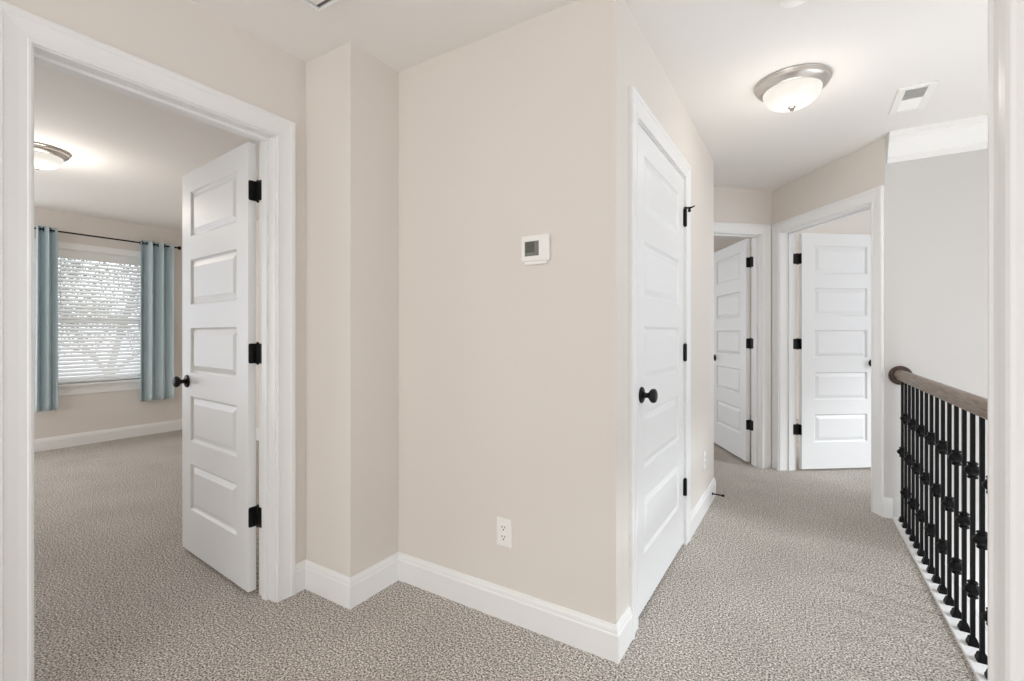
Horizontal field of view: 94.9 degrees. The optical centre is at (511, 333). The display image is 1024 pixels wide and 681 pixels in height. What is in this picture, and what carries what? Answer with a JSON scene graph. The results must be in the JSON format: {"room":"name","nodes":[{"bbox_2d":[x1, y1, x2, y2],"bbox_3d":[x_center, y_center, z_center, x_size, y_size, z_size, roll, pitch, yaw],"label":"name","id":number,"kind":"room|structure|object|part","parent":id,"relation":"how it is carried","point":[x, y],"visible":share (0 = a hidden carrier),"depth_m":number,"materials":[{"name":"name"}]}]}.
{"room":"upstairs hallway","nodes":[
{"label":"upstairs hallway","id":0,"kind":"room"},
{"bbox_2d":[34,207,181,438],"bbox_3d":[-5.043,-0.040,4.318,0.120,2.440,3.850,0,0,32],"label":"wall","id":1,"kind":"structure","parent":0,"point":[78,413],"depth_m":5.19,"materials":[{"name":"white paint"}]},
{"bbox_2d":[34,238,142,397],"bbox_3d":[-4.520,-0.152,5.123,0.165,1.585,1.130,0,0,32],"label":"window","id":2,"kind":"structure","parent":1,"relation":"attached to","point":[139,266],"depth_m":5.06,"materials":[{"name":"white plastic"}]},
{"bbox_3d":[-4.552,0.178,5.143,0.030,0.686,0.902,0,0,32],"label":"sash","id":3,"kind":"part","parent":2,"relation":"part of","materials":[{"name":"white plastic"}]},
{"bbox_2d":[58,249,140,382],"bbox_3d":[-4.505,-0.177,5.114,0.071,1.380,0.904,0,0,32],"label":"window blind","id":4,"kind":"object","parent":1,"relation":"attached to","point":[64,334],"visible":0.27,"depth_m":5.10,"materials":[{"name":"white plastic"}]},
{"bbox_3d":[-4.511,0.504,5.118,0.046,0.018,0.894,0,0,32],"label":"rail","id":5,"kind":"part","parent":4,"relation":"part of","materials":[{"name":"white"}]},
{"bbox_2d":[34,227,180,249],"bbox_3d":[-4.410,-1.030,5.126,0.109,0.070,1.390,0,0,32],"label":"curtain rod","id":6,"kind":"object","parent":1,"relation":"attached to","point":[178,247],"visible":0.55,"depth_m":5.08,"materials":[{"name":"black metal"}]},
{"bbox_2d":[35,224,57,412],"bbox_3d":[-4.647,-0.146,4.685,0.129,1.843,0.178,0,0,32],"label":"curtain","id":7,"kind":"object","parent":6,"relation":"hanging from","point":[46,311],"visible":1,"depth_m":4.67,"materials":[{"name":"blue fabric"}]},
{"bbox_2d":[140,240,174,401],"bbox_3d":[-4.151,-0.147,5.488,0.132,1.844,0.342,0,0,32],"label":"curtain","id":8,"kind":"object","parent":6,"relation":"hanging from","point":[157,262],"visible":0.99,"depth_m":5.50,"materials":[{"name":"blue fabric"}]},
{"bbox_2d":[34,419,258,451],"bbox_3d":[-3.084,1.116,3.179,4.412,0.128,3.730,0,0,32],"label":"baseboard","id":9,"kind":"structure","parent":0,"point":[56,442],"depth_m":5.14,"materials":[{"name":"white paint"}]},
{"bbox_2d":[2,0,305,563],"bbox_3d":[-1.529,-0.040,1.384,0.120,2.440,5.150,0,0,32],"label":"wall","id":10,"kind":"structure","parent":0,"point":[185,38],"depth_m":1.89,"materials":[{"name":"white paint"}]},
{"bbox_2d":[0,0,295,680],"bbox_3d":[-1.291,0.112,1.770,0.157,2.136,0.941,0,0,32],"label":"trim","id":11,"kind":"structure","parent":10,"relation":"attached to","point":[27,38],"depth_m":1.47,"materials":[{"name":"white paint"}]},
{"bbox_2d":[172,142,261,591],"bbox_3d":[-1.462,0.151,2.337,0.824,2.022,0.165,0,0,37],"label":"door","id":12,"kind":"structure","parent":10,"relation":"in","point":[221,515],"depth_m":2.28,"materials":[{"name":"white paint"}]},
{"bbox_3d":[-1.765,0.256,2.500,0.068,0.068,0.065,0,0,37],"label":"knob","id":13,"kind":"part","parent":12,"relation":"part of","materials":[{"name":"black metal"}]},
{"bbox_2d":[256,220,258,428],"bbox_3d":[-2.073,-0.040,4.817,4.412,2.440,0.120,0,0,32],"label":"wall","id":14,"kind":"structure","parent":0,"point":[257,221],"depth_m":5.21,"materials":[{"name":"white paint"}]},
{"bbox_2d":[306,41,397,576],"bbox_3d":[-0.723,-0.040,2.280,0.310,2.440,0.403,0,0,32],"label":"column","id":15,"kind":"structure","parent":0,"point":[352,95],"depth_m":2.12,"materials":[{"name":"white paint"}]},
{"bbox_2d":[34,415,976,680],"bbox_3d":[0.162,1.305,3.308,10.000,0.250,10.200,0,0,32],"label":"floor","id":16,"kind":"structure","parent":0,"point":[786,575],"depth_m":2.02,"materials":[{"name":"carpet"}]},
{"bbox_2d":[398,0,614,623],"bbox_3d":[-0.056,-0.040,2.035,1.082,2.440,0.120,0,0,32],"label":"wall","id":17,"kind":"structure","parent":0,"point":[506,366],"depth_m":1.93,"materials":[{"name":"white paint"}]},
{"bbox_2d":[296,552,631,663],"bbox_3d":[-0.249,1.116,2.024,1.489,0.128,0.292,0,0,17],"label":"baseboard","id":18,"kind":"structure","parent":17,"relation":"attached to","point":[603,639],"depth_m":2.01,"materials":[{"name":"white paint"}]},
{"bbox_2d":[497,517,511,547],"bbox_3d":[-0.033,0.823,1.945,0.072,0.116,0.009,0,0,32],"label":"wall outlet","id":19,"kind":"object","parent":17,"relation":"attached to","point":[504,526],"visible":1,"depth_m":1.94,"materials":[{"name":"white plastic"}]},
{"bbox_2d":[500,524,506,531],"bbox_3d":[-0.034,0.803,1.943,0.033,0.028,0.004,0,0,32],"label":"socket","id":20,"kind":"object","parent":19,"relation":"attached to","point":[503,527],"depth_m":1.94,"materials":[{"name":"grey plastic"}]},
{"bbox_2d":[500,533,506,540],"bbox_3d":[-0.034,0.843,1.943,0.033,0.028,0.004,0,0,32],"label":"socket","id":21,"kind":"object","parent":19,"relation":"attached to","point":[503,536],"depth_m":1.94,"materials":[{"name":"grey plastic"}]},
{"bbox_2d":[522,233,549,265],"bbox_3d":[0.094,-0.331,1.857,0.122,0.116,0.025,0,0,32],"label":"thermostat","id":22,"kind":"object","parent":17,"relation":"attached to","point":[535,248],"visible":1,"depth_m":1.84,"materials":[{"name":"white plastic"}]},
{"bbox_3d":[0.096,-0.280,1.861,0.100,0.014,0.016,0,0,32],"label":"wall plate","id":23,"kind":"part","parent":22,"relation":"part of","materials":[{"name":"white plastic"}]},
{"bbox_2d":[34,0,987,249],"bbox_3d":[0.162,-1.310,3.308,10.000,0.100,10.200,0,0,32],"label":"ceiling","id":24,"kind":"structure","parent":0,"point":[128,162],"depth_m":2.29,"materials":[{"name":"white paint"}]},
{"bbox_2d":[34,142,70,169],"bbox_3d":[-3.245,-1.188,3.214,0.340,0.143,0.340,0,0,32],"label":"ceiling light","id":25,"kind":"object","parent":24,"relation":"attached to","point":[46,157],"visible":0.58,"depth_m":3.18,"materials":[{"name":"white glass"}]},
{"bbox_3d":[-3.245,-1.177,3.214,0.258,0.083,0.258,0,0,32],"label":"lamp shade","id":26,"kind":"part","parent":25,"relation":"part of","materials":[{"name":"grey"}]},
{"bbox_2d":[300,0,341,12],"bbox_3d":[-0.633,-1.253,1.335,0.720,0.014,0.720,0,0,32],"label":"ceiling vent","id":27,"kind":"object","parent":24,"relation":"attached to","point":[317,5],"visible":1,"depth_m":1.79,"materials":[{"name":"white paint"}]},
{"bbox_3d":[-0.633,-1.256,1.335,0.680,0.005,0.662,0,0,32],"label":"panel","id":28,"kind":"part","parent":27,"relation":"part of","materials":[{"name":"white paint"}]},
{"bbox_2d":[777,0,806,7],"bbox_3d":[1.034,-1.238,1.712,0.128,0.045,0.128,0,0,32],"label":"smoke detector","id":29,"kind":"object","parent":24,"relation":"attached to","point":[783,3],"visible":1,"depth_m":1.73,"materials":[{"name":"white plastic"}]},
{"bbox_2d":[754,63,832,112],"bbox_3d":[1.405,-1.188,2.359,0.340,0.143,0.340,0,0,32],"label":"ceiling light","id":30,"kind":"object","parent":24,"relation":"attached to","point":[793,88],"visible":1,"depth_m":2.27,"materials":[{"name":"white glass"}]},
{"bbox_3d":[1.405,-1.177,2.359,0.258,0.083,0.258,0,0,32],"label":"lamp shade","id":31,"kind":"part","parent":30,"relation":"part of","materials":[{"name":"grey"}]},
{"bbox_2d":[889,81,938,114],"bbox_3d":[2.141,-1.256,2.515,0.156,0.011,0.326,0,0,32],"label":"ceiling vent","id":32,"kind":"object","parent":24,"relation":"in","point":[910,98],"visible":1,"depth_m":2.50,"materials":[{"name":"white plastic"}]},
{"bbox_2d":[615,0,713,624],"bbox_3d":[0.873,-0.040,2.595,0.120,2.440,2.048,0,0,32],"label":"wall","id":33,"kind":"structure","parent":0,"point":[637,65],"depth_m":1.97,"materials":[{"name":"white paint"}]},
{"bbox_2d":[629,85,690,639],"bbox_3d":[0.688,0.112,2.285,0.149,2.136,1.045,0,0,32],"label":"trim","id":34,"kind":"structure","parent":33,"relation":"attached to","point":[640,113],"depth_m":1.88,"materials":[{"name":"white paint"}]},
{"bbox_2d":[638,124,694,616],"bbox_3d":[0.722,0.151,2.280,0.165,2.022,0.888,0,0,32],"label":"door","id":35,"kind":"structure","parent":33,"relation":"in","point":[662,213],"depth_m":2.20,"materials":[{"name":"white paint"}]},
{"bbox_3d":[0.565,0.256,1.939,0.065,0.068,0.068,0,0,32],"label":"knob","id":36,"kind":"part","parent":35,"relation":"part of","materials":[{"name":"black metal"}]},
{"bbox_2d":[691,478,715,537],"bbox_3d":[1.208,1.116,3.321,0.596,0.128,1.178,0,0,-10],"label":"baseboard","id":37,"kind":"structure","parent":33,"relation":"attached to","point":[700,509],"depth_m":3.00,"materials":[{"name":"white paint"}]},
{"bbox_2d":[703,450,705,469],"bbox_3d":[1.278,0.840,3.115,0.009,0.116,0.072,0,0,32],"label":"wall outlet","id":38,"kind":"object","parent":33,"relation":"attached to","point":[704,452],"visible":1,"depth_m":3.10,"materials":[{"name":"white plastic"}]},
{"bbox_2d":[714,186,771,224],"bbox_3d":[1.546,-0.040,4.047,1.510,2.440,0.120,0,0,-12],"label":"wall","id":39,"kind":"structure","parent":0,"point":[734,205],"depth_m":4.08,"materials":[{"name":"white paint"}]},
{"bbox_2d":[714,239,752,461],"bbox_3d":[2.156,0.151,4.635,0.165,2.022,0.846,0,0,2],"label":"door","id":40,"kind":"structure","parent":39,"relation":"in","point":[733,343],"depth_m":4.56,"materials":[{"name":"white paint"}]},
{"bbox_2d":[714,221,770,467],"bbox_3d":[1.783,0.112,4.088,0.982,2.136,0.138,0,0,-12],"label":"trim","id":41,"kind":"structure","parent":39,"relation":"attached to","point":[760,234],"depth_m":4.12,"materials":[{"name":"white paint"}]},
{"bbox_2d":[714,242,798,418],"bbox_3d":[3.769,-0.040,6.676,7.400,2.440,0.120,0,0,32],"label":"wall","id":42,"kind":"structure","parent":0,"point":[797,243],"depth_m":6.50,"materials":[{"name":"white paint"}]},
{"bbox_2d":[772,138,884,496],"bbox_3d":[2.422,-0.040,3.592,0.150,2.440,1.128,0,0,-5],"label":"wall","id":43,"kind":"structure","parent":0,"point":[862,170],"depth_m":3.38,"materials":[{"name":"white paint"}]},
{"bbox_2d":[771,185,883,516],"bbox_3d":[2.413,0.112,3.589,0.168,2.136,1.112,0,0,-5],"label":"trim","id":44,"kind":"structure","parent":43,"relation":"attached to","point":[783,233],"depth_m":4.00,"materials":[{"name":"white paint"}]},
{"bbox_2d":[793,233,870,468],"bbox_3d":[2.813,0.151,4.072,0.773,2.022,0.165,0,0,-5],"label":"door","id":45,"kind":"structure","parent":43,"relation":"in","point":[833,343],"depth_m":4.05,"materials":[{"name":"white paint"}]},
{"bbox_2d":[885,137,987,621],"bbox_3d":[3.683,1.310,2.300,2.948,5.140,0.120,0,0,32],"label":"wall","id":46,"kind":"structure","parent":0,"point":[936,208],"depth_m":2.88,"materials":[{"name":"grey paint"}]},
{"bbox_2d":[882,497,892,518],"bbox_3d":[2.406,1.116,3.013,0.056,0.128,0.020,0,0,32],"label":"baseboard","id":47,"kind":"structure","parent":46,"relation":"attached to","point":[887,503],"depth_m":3.00,"materials":[{"name":"white paint"}]},
{"bbox_2d":[887,114,987,163],"bbox_3d":[2.211,-1.175,1.474,1.286,0.170,2.832,0,0,32],"label":"crown molding","id":48,"kind":"structure","parent":46,"relation":"attached to","point":[968,134],"depth_m":2.85,"materials":[{"name":"white paint"}]},
{"bbox_2d":[892,517,987,680],"bbox_3d":[1.678,1.334,1.631,0.130,0.332,3.128,0,0,31],"label":"trim","id":49,"kind":"structure","parent":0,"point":[978,669],"depth_m":1.99,"materials":[{"name":"white paint"}]},
{"bbox_2d":[888,366,987,680],"bbox_3d":[1.659,0.686,1.643,0.122,0.963,3.124,0,0,31],"label":"stair railing","id":50,"kind":"object","parent":49,"relation":"on","point":[977,405],"visible":0.8,"depth_m":2.03,"materials":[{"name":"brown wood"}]},
{"bbox_3d":[1.652,0.260,1.636,0.064,0.060,3.104,0,0,31],"label":"handrail","id":51,"kind":"part","parent":50,"relation":"part of","materials":[{"name":"brown wood"}]},
{"bbox_3d":[0.430,-0.040,-1.143,1.568,2.440,2.906,0,0,32],"label":"wall","id":52,"kind":"structure","parent":0,"visible":0},
{"bbox_2d":[988,0,1023,680],"bbox_3d":[0.493,-0.030,0.470,0.018,2.420,0.086,0,0,32],"label":"trim","id":53,"kind":"structure","parent":52,"relation":"attached to","point":[1005,17],"depth_m":0.45,"materials":[{"name":"white paint"}]},
{"label":"outside","id":54,"kind":"structure","parent":0,"visible":0},
{"bbox_2d":[58,258,139,374],"bbox_3d":[-10.488,-1.358,13.153,7.683,11.521,7.053,0,0,-27],"label":"tree","id":55,"kind":"object","parent":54,"point":[61,258],"visible":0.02,"depth_m":12.93,"materials":[{"name":"plant"}]}
]}

